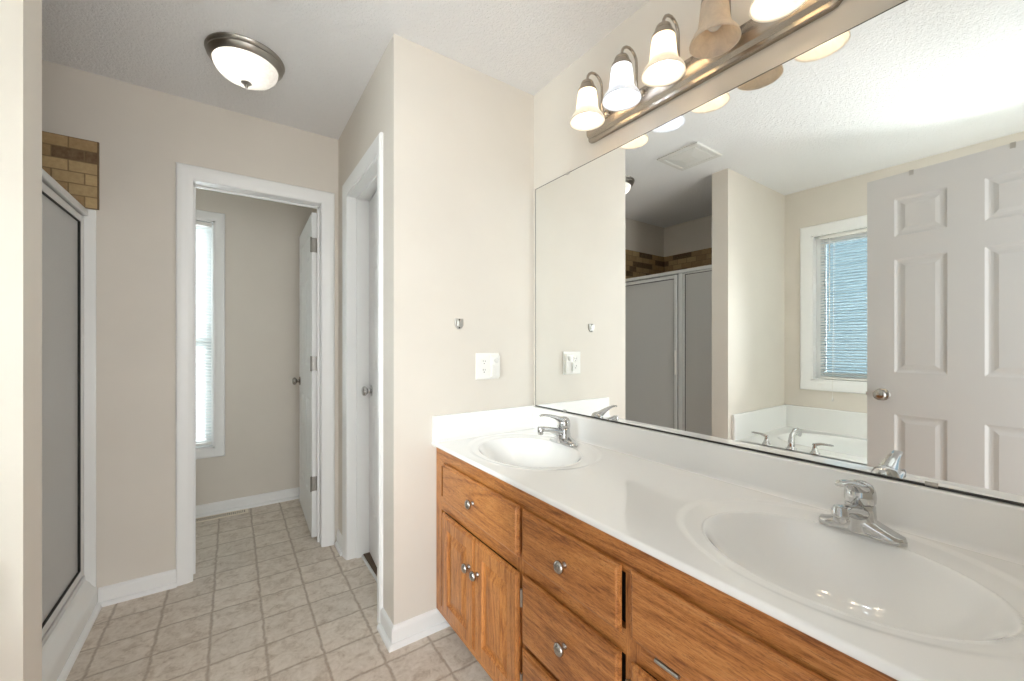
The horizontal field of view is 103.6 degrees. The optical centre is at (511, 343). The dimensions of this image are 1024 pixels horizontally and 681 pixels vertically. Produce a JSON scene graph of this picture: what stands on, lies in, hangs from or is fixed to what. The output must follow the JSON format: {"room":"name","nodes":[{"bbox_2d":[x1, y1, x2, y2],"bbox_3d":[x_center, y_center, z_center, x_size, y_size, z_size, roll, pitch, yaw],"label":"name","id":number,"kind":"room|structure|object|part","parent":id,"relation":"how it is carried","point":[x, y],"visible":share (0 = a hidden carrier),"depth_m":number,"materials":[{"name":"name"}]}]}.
{"room":"bathroom","nodes":[
{"label":"bathroom","id":0,"kind":"room"},
{"bbox_2d":[0,0,41,680],"bbox_3d":[-1.581,-0.017,0.754,0.914,2.440,0.117,0,0,-35],"label":"wall","id":1,"kind":"structure","parent":0,"point":[20,20],"depth_m":0.96,"materials":[{"name":"beige paint"}]},
{"bbox_2d":[42,60,337,588],"bbox_3d":[-1.557,-0.017,2.162,2.560,2.440,0.115,0,0,-35],"label":"wall","id":2,"kind":"structure","parent":0,"point":[141,133],"depth_m":1.94,"materials":[{"name":"beige paint"}]},
{"bbox_2d":[98,569,176,606],"bbox_3d":[-1.779,1.162,1.921,0.279,0.082,0.027,0,0,-35],"label":"baseboard","id":3,"kind":"structure","parent":2,"relation":"attached to","point":[116,593],"depth_m":1.92,"materials":[{"name":"white paint"}]},
{"bbox_3d":[-1.775,1.193,1.916,0.279,0.019,0.015,0,0,-35],"label":"shoe molding","id":4,"kind":"part","parent":3,"relation":"part of","materials":[{"name":"white paint"}]},
{"bbox_2d":[176,162,334,585],"bbox_3d":[-1.402,0.149,2.260,0.736,2.107,0.134,0,0,-35],"label":"door frame","id":5,"kind":"structure","parent":2,"relation":"attached to","point":[189,178],"depth_m":2.11,"materials":[{"name":"white paint"}]},
{"bbox_2d":[292,212,316,537],"bbox_3d":[-1.406,0.191,2.775,0.141,2.000,0.708,0,0,-33],"label":"door","id":6,"kind":"structure","parent":2,"relation":"in","point":[307,380],"depth_m":2.61,"materials":[{"name":"white paint"}]},
{"bbox_3d":[-1.605,0.276,2.996,0.053,0.062,0.062,0,0,-33],"label":"knob","id":7,"kind":"part","parent":6,"relation":"part of","materials":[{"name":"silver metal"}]},
{"bbox_2d":[196,188,316,505],"bbox_3d":[-2.157,-0.017,2.888,1.750,2.440,0.115,0,0,-35],"label":"wall","id":8,"kind":"structure","parent":0,"point":[262,236],"depth_m":3.01,"materials":[{"name":"beige paint"}]},
{"bbox_2d":[196,210,224,458],"bbox_3d":[-2.362,-0.066,2.736,0.676,1.729,0.132,0,0,-35],"label":"window","id":9,"kind":"structure","parent":8,"relation":"in","point":[217,448],"depth_m":2.86,"materials":[{"name":"white paint"}]},
{"bbox_2d":[196,221,211,445],"bbox_3d":[-2.349,-0.073,2.716,0.526,1.567,0.028,0,0,-35],"label":"window blind","id":10,"kind":"object","parent":9,"relation":"attached to","point":[204,314],"visible":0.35,"depth_m":2.84,"materials":[{"name":"white plastic"}]},
{"bbox_3d":[-2.349,0.704,2.716,0.520,0.014,0.024,0,0,-35],"label":"rail","id":11,"kind":"part","parent":10,"relation":"part of","materials":[{"name":"white plastic"}]},
{"bbox_3d":[-2.382,-0.066,2.764,0.536,1.589,0.048,0,0,-35],"label":"frame","id":12,"kind":"part","parent":9,"relation":"part of","materials":[{"name":"white paint"}]},
{"bbox_2d":[196,487,298,517],"bbox_3d":[-2.175,1.162,2.789,1.589,0.082,0.027,0,0,-35],"label":"baseboard","id":13,"kind":"structure","parent":8,"relation":"attached to","point":[214,508],"depth_m":2.95,"materials":[{"name":"white paint"}]},
{"bbox_2d":[66,499,492,680],"bbox_3d":[-0.224,1.228,0.124,2.925,0.070,6.860,0,0,-35],"label":"floor","id":14,"kind":"structure","parent":0,"point":[264,600],"depth_m":1.72,"materials":[{"name":"tile"}]},
{"bbox_2d":[42,209,101,680],"bbox_3d":[-1.938,0.294,1.202,0.836,1.817,1.025,0,0,-35],"label":"shower stall","id":15,"kind":"object","parent":14,"relation":"on","point":[62,648],"visible":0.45,"depth_m":1.82,"materials":[{"name":"white plastic"}]},
{"bbox_2d":[42,169,87,647],"bbox_3d":[-1.648,0.230,1.403,0.062,1.666,0.997,0,0,-35],"label":"shower door","id":16,"kind":"structure","parent":15,"relation":"attached to","point":[63,575],"depth_m":1.59,"materials":[{"name":"grey glass"}]},
{"bbox_3d":[-1.657,1.052,1.397,0.040,0.022,0.997,0,0,-35],"label":"sill rail","id":17,"kind":"part","parent":16,"relation":"part of","materials":[{"name":"silver metal"}]},
{"bbox_3d":[-1.653,-0.590,1.400,0.050,0.027,0.997,0,0,-35],"label":"header rail","id":18,"kind":"part","parent":16,"relation":"part of","materials":[{"name":"silver metal"}]},
{"bbox_3d":[-1.603,1.193,1.437,0.018,0.019,1.021,0,0,-35],"label":"shoe molding","id":19,"kind":"part","parent":15,"relation":"part of","materials":[{"name":"white paint"}]},
{"bbox_2d":[196,508,247,522],"bbox_3d":[-2.033,1.200,2.815,0.320,0.006,0.080,0,0,-35],"label":"floor vent","id":20,"kind":"object","parent":14,"relation":"in","point":[237,512],"visible":0.95,"depth_m":2.81,"materials":[{"name":"beige metal"}]},
{"bbox_2d":[361,555,376,581],"bbox_3d":[-0.688,1.199,2.052,0.013,0.008,0.564,0,0,-35],"label":"threshold","id":21,"kind":"object","parent":14,"relation":"on","point":[362,556],"visible":0.55,"depth_m":2.15,"materials":[{"name":"white wood"}]},
{"bbox_2d":[436,447,897,680],"bbox_3d":[0.338,0.815,1.175,0.571,0.776,1.625,0,0,-35],"label":"vanity cabinet","id":22,"kind":"object","parent":14,"relation":"on","point":[533,590],"visible":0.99,"depth_m":0.99,"materials":[{"name":"brown wood"}]},
{"bbox_3d":[-0.203,0.881,1.522,0.019,0.400,0.267,0,0,-35],"label":"cabinet door","id":23,"kind":"part","parent":22,"relation":"part of","materials":[{"name":"brown wood"}]},
{"bbox_3d":[-0.164,0.791,1.423,0.030,0.033,0.033,0,0,-35],"label":"knob","id":24,"kind":"part","parent":22,"relation":"part of","materials":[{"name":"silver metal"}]},
{"bbox_3d":[-0.131,1.100,1.450,0.018,0.035,0.538,0,0,-35],"label":"rail","id":25,"kind":"part","parent":22,"relation":"part of","materials":[{"name":"brown wood"}]},
{"bbox_3d":[-0.149,0.558,1.401,0.030,0.033,0.033,0,0,-35],"label":"knob","id":26,"kind":"part","parent":22,"relation":"part of","materials":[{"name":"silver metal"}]},
{"bbox_3d":[-0.130,0.791,1.374,0.030,0.033,0.033,0,0,-35],"label":"knob","id":27,"kind":"part","parent":22,"relation":"part of","materials":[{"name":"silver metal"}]},
{"bbox_3d":[-0.131,0.655,1.450,0.018,0.055,0.538,0,0,-35],"label":"rail","id":28,"kind":"part","parent":22,"relation":"part of","materials":[{"name":"brown wood"}]},
{"bbox_3d":[-0.127,0.558,1.412,0.019,0.154,0.520,0,0,-35],"label":"drawer","id":29,"kind":"part","parent":22,"relation":"part of","materials":[{"name":"brown wood"}]},
{"bbox_3d":[-0.052,0.881,1.304,0.019,0.400,0.258,0,0,-35],"label":"cabinet door","id":30,"kind":"part","parent":22,"relation":"part of","materials":[{"name":"brown wood"}]},
{"bbox_3d":[0.136,0.986,1.034,0.019,0.190,0.363,0,0,-35],"label":"drawer","id":31,"kind":"part","parent":22,"relation":"part of","materials":[{"name":"brown wood"}]},
{"bbox_3d":[0.151,0.883,1.044,0.018,0.030,0.372,0,0,-35],"label":"rail","id":32,"kind":"part","parent":22,"relation":"part of","materials":[{"name":"brown wood"}]},
{"bbox_3d":[0.121,0.766,1.013,0.030,0.033,0.033,0,0,-35],"label":"knob","id":33,"kind":"part","parent":22,"relation":"part of","materials":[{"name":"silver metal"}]},
{"bbox_3d":[0.121,0.560,1.013,0.030,0.033,0.033,0,0,-35],"label":"knob","id":34,"kind":"part","parent":22,"relation":"part of","materials":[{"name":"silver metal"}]},
{"bbox_3d":[0.136,0.775,1.034,0.019,0.199,0.363,0,0,-35],"label":"drawer","id":35,"kind":"part","parent":22,"relation":"part of","materials":[{"name":"brown wood"}]},
{"bbox_3d":[0.136,0.560,1.034,0.019,0.150,0.363,0,0,-35],"label":"drawer","id":36,"kind":"part","parent":22,"relation":"part of","materials":[{"name":"brown wood"}]},
{"bbox_3d":[0.151,0.655,1.044,0.018,0.055,0.372,0,0,-35],"label":"rail","id":37,"kind":"part","parent":22,"relation":"part of","materials":[{"name":"brown wood"}]},
{"bbox_3d":[0.334,0.880,0.749,0.019,0.402,0.276,0,0,-35],"label":"cabinet door","id":38,"kind":"part","parent":22,"relation":"part of","materials":[{"name":"brown wood"}]},
{"bbox_3d":[0.437,0.655,0.632,0.018,0.055,0.550,0,0,-35],"label":"rail","id":39,"kind":"part","parent":22,"relation":"part of","materials":[{"name":"brown wood"}]},
{"bbox_2d":[431,405,1023,680],"bbox_3d":[0.349,0.425,1.182,0.544,0.242,1.630,0,0,-35],"label":"countertop","id":40,"kind":"structure","parent":22,"relation":"on","point":[947,605],"depth_m":0.88,"materials":[{"name":"white stone"}]},
{"bbox_2d":[537,414,577,447],"bbox_3d":[0.171,0.347,1.640,0.167,0.136,0.152,0,0,-35],"label":"sink faucet","id":41,"kind":"object","parent":40,"relation":"on","point":[563,437],"visible":1,"depth_m":1.64,"materials":[{"name":"silver metal"}]},
{"bbox_3d":[0.162,0.359,1.634,0.147,0.062,0.046,0,0,-35],"label":"spout","id":42,"kind":"part","parent":41,"relation":"part of","materials":[{"name":"silver metal"}]},
{"bbox_3d":[0.175,0.313,1.643,0.154,0.068,0.056,0,0,-35],"label":"lever handle","id":43,"kind":"part","parent":41,"relation":"part of","materials":[{"name":"silver metal"}]},
{"bbox_2d":[819,479,907,546],"bbox_3d":[0.721,0.347,0.855,0.167,0.136,0.152,0,0,-35],"label":"sink faucet","id":44,"kind":"object","parent":40,"relation":"on","point":[857,515],"visible":1,"depth_m":0.85,"materials":[{"name":"silver metal"}]},
{"bbox_3d":[0.713,0.359,0.849,0.147,0.062,0.046,0,0,-35],"label":"spout","id":45,"kind":"part","parent":44,"relation":"part of","materials":[{"name":"silver metal"}]},
{"bbox_3d":[0.725,0.313,0.857,0.154,0.068,0.056,0,0,-35],"label":"lever handle","id":46,"kind":"part","parent":44,"relation":"part of","materials":[{"name":"silver metal"}]},
{"bbox_3d":[0.413,0.557,0.635,0.019,0.148,0.553,0,0,-35],"label":"false drawer","id":47,"kind":"part","parent":22,"relation":"part of","materials":[{"name":"brown wood"}]},
{"bbox_2d":[42,0,648,139],"bbox_3d":[-1.036,-1.277,1.411,2.790,0.080,3.820,0,0,-35],"label":"ceiling","id":48,"kind":"structure","parent":0,"point":[329,51],"depth_m":1.64,"materials":[{"name":"white paint"}]},
{"bbox_2d":[204,32,284,90],"bbox_3d":[-1.148,-1.171,1.741,0.292,0.132,0.292,0,0,-35],"label":"ceiling light","id":49,"kind":"object","parent":48,"relation":"attached to","point":[246,62],"visible":1,"depth_m":1.67,"materials":[{"name":"white glass"}]},
{"bbox_3d":[-1.148,-1.163,1.741,0.240,0.072,0.240,0,0,-35],"label":"lamp shade","id":50,"kind":"part","parent":49,"relation":"part of","materials":[{"name":"white glass"}]},
{"bbox_2d":[338,51,384,608],"bbox_3d":[-0.747,-0.017,2.104,0.115,2.440,0.903,0,0,-35],"label":"wall","id":51,"kind":"structure","parent":0,"point":[367,120],"depth_m":2.02,"materials":[{"name":"beige paint"}]},
{"bbox_2d":[335,529,341,555],"bbox_3d":[-1.013,1.162,2.362,0.027,0.082,0.176,0,0,-35],"label":"baseboard","id":52,"kind":"structure","parent":51,"relation":"attached to","point":[338,544],"depth_m":2.36,"materials":[{"name":"white paint"}]},
{"bbox_3d":[-1.014,1.193,2.354,0.015,0.019,0.164,0,0,-35],"label":"shoe molding","id":53,"kind":"part","parent":52,"relation":"part of","materials":[{"name":"white paint"}]},
{"bbox_2d":[342,132,382,623],"bbox_3d":[-0.710,0.151,2.037,0.134,2.104,0.708,0,0,-35],"label":"door frame","id":54,"kind":"structure","parent":51,"relation":"attached to","point":[366,178],"depth_m":2.26,"materials":[{"name":"white paint"}]},
{"bbox_2d":[361,191,376,566],"bbox_3d":[-0.657,0.187,2.074,0.141,2.000,0.560,0,0,-31],"label":"door","id":55,"kind":"structure","parent":51,"relation":"in","point":[372,391],"depth_m":2.22,"materials":[{"name":"white paint"}]},
{"bbox_3d":[-0.808,0.262,2.240,0.053,0.062,0.062,0,0,-31],"label":"knob","id":56,"kind":"part","parent":55,"relation":"part of","materials":[{"name":"silver metal"}]},
{"bbox_2d":[385,34,533,624],"bbox_3d":[-0.214,-0.017,1.854,0.705,2.440,0.115,0,0,-35],"label":"wall","id":57,"kind":"structure","parent":0,"point":[459,138],"depth_m":1.72,"materials":[{"name":"beige paint"}]},
{"bbox_2d":[377,607,449,652],"bbox_3d":[-0.411,1.162,1.715,0.278,0.082,0.164,0,0,-35],"label":"baseboard","id":58,"kind":"structure","parent":57,"relation":"attached to","point":[394,637],"depth_m":1.65,"materials":[{"name":"white paint"}]},
{"bbox_3d":[-0.411,1.193,1.715,0.278,0.019,0.164,0,0,-35],"label":"shoe molding","id":59,"kind":"part","parent":58,"relation":"part of","materials":[{"name":"white paint"}]},
{"bbox_2d":[455,318,462,328],"bbox_3d":[-0.231,-0.088,1.766,0.041,0.046,0.010,0,0,-35],"label":"mounting bracket","id":60,"kind":"object","parent":57,"relation":"attached to","point":[458,322],"visible":1,"depth_m":1.76,"materials":[{"name":"silver metal"}]},
{"bbox_2d":[476,353,498,379],"bbox_3d":[-0.112,0.101,1.850,0.123,0.121,0.009,0,0,-35],"label":"electrical outlet","id":61,"kind":"object","parent":57,"relation":"attached to","point":[482,359],"visible":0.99,"depth_m":1.83,"materials":[{"name":"white plastic"}]},
{"bbox_2d":[482,367,486,373],"bbox_3d":[-0.127,0.121,1.836,0.026,0.028,0.003,0,0,-35],"label":"receptacle","id":62,"kind":"object","parent":61,"relation":"attached to","point":[484,369],"depth_m":1.84,"materials":[{"name":"grey plastic"}]},
{"bbox_2d":[482,359,486,364],"bbox_3d":[-0.127,0.082,1.836,0.026,0.028,0.003,0,0,-35],"label":"receptacle","id":63,"kind":"object","parent":61,"relation":"attached to","point":[484,361],"depth_m":1.84,"materials":[{"name":"grey plastic"}]},
{"bbox_2d":[489,355,499,377],"bbox_3d":[-0.077,0.104,1.855,0.056,0.102,0.027,0,0,-35],"label":"light switch","id":64,"kind":"object","parent":61,"relation":"attached to","point":[494,360],"visible":1,"depth_m":1.85,"materials":[{"name":"white plastic"}]},
{"bbox_2d":[534,0,904,404],"bbox_3d":[0.063,-0.017,2.174,0.115,2.440,3.820,0,0,-35],"label":"wall","id":65,"kind":"structure","parent":0,"point":[559,149],"depth_m":1.49,"materials":[{"name":"beige paint"}]},
{"bbox_2d":[570,0,842,143],"bbox_3d":[0.488,-0.935,1.283,0.202,0.204,0.860,0,0,-35],"label":"vanity light","id":66,"kind":"object","parent":65,"relation":"attached to","point":[719,43],"visible":1,"depth_m":1.23,"materials":[{"name":"silver metal"}]},
{"bbox_3d":[0.283,-0.895,1.516,0.130,0.120,0.130,0,0,-35],"label":"lamp shade","id":67,"kind":"part","parent":66,"relation":"part of","materials":[{"name":"white glass"}]},
{"bbox_3d":[0.324,-0.960,1.545,0.110,0.155,0.030,0,0,-35],"label":"arm","id":68,"kind":"part","parent":66,"relation":"part of","materials":[{"name":"silver metal"}]},
{"bbox_3d":[0.376,-0.895,1.382,0.130,0.120,0.130,0,0,-35],"label":"lamp shade","id":69,"kind":"part","parent":66,"relation":"part of","materials":[{"name":"white glass"}]},
{"bbox_3d":[0.417,-0.960,1.411,0.110,0.155,0.030,0,0,-35],"label":"arm","id":70,"kind":"part","parent":66,"relation":"part of","materials":[{"name":"silver metal"}]},
{"bbox_3d":[0.469,-0.895,1.248,0.130,0.120,0.130,0,0,-35],"label":"lamp shade","id":71,"kind":"part","parent":66,"relation":"part of","materials":[{"name":"white glass"}]},
{"bbox_3d":[0.510,-0.960,1.277,0.110,0.155,0.030,0,0,-35],"label":"arm","id":72,"kind":"part","parent":66,"relation":"part of","materials":[{"name":"silver metal"}]},
{"bbox_3d":[0.561,-0.914,1.116,0.045,0.087,0.045,0,0,-35],"label":"bulb","id":73,"kind":"part","parent":66,"relation":"part of","materials":[{"name":"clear glass"}]},
{"bbox_3d":[0.561,-0.895,1.116,0.130,0.120,0.130,0,0,-35],"label":"lamp shade","id":74,"kind":"part","parent":66,"relation":"part of","materials":[{"name":"white glass"}]},
{"bbox_3d":[0.653,-0.895,0.983,0.130,0.120,0.130,0,0,-35],"label":"lamp shade","id":75,"kind":"part","parent":66,"relation":"part of","materials":[{"name":"white glass"}]},
{"bbox_2d":[535,0,1023,505],"bbox_3d":[0.575,-0.229,1.327,0.008,1.070,1.606,0,0,-35],"label":"wall mirror","id":76,"kind":"object","parent":65,"relation":"attached to","point":[819,259],"visible":1,"depth_m":1.01,"materials":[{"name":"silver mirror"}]},
{"bbox_3d":[-1.867,-0.017,0.263,0.115,2.440,2.881,0,0,-35],"label":"wall","id":77,"kind":"structure","parent":0,"visible":0},
{"bbox_2d":[42,131,98,209],"bbox_3d":[-1.944,-0.769,1.198,0.824,0.308,1.026,0,0,-35],"label":"tile border","id":78,"kind":"structure","parent":77,"relation":"attached to","point":[72,162],"depth_m":1.80,"materials":[{"name":"tile"}]}
]}

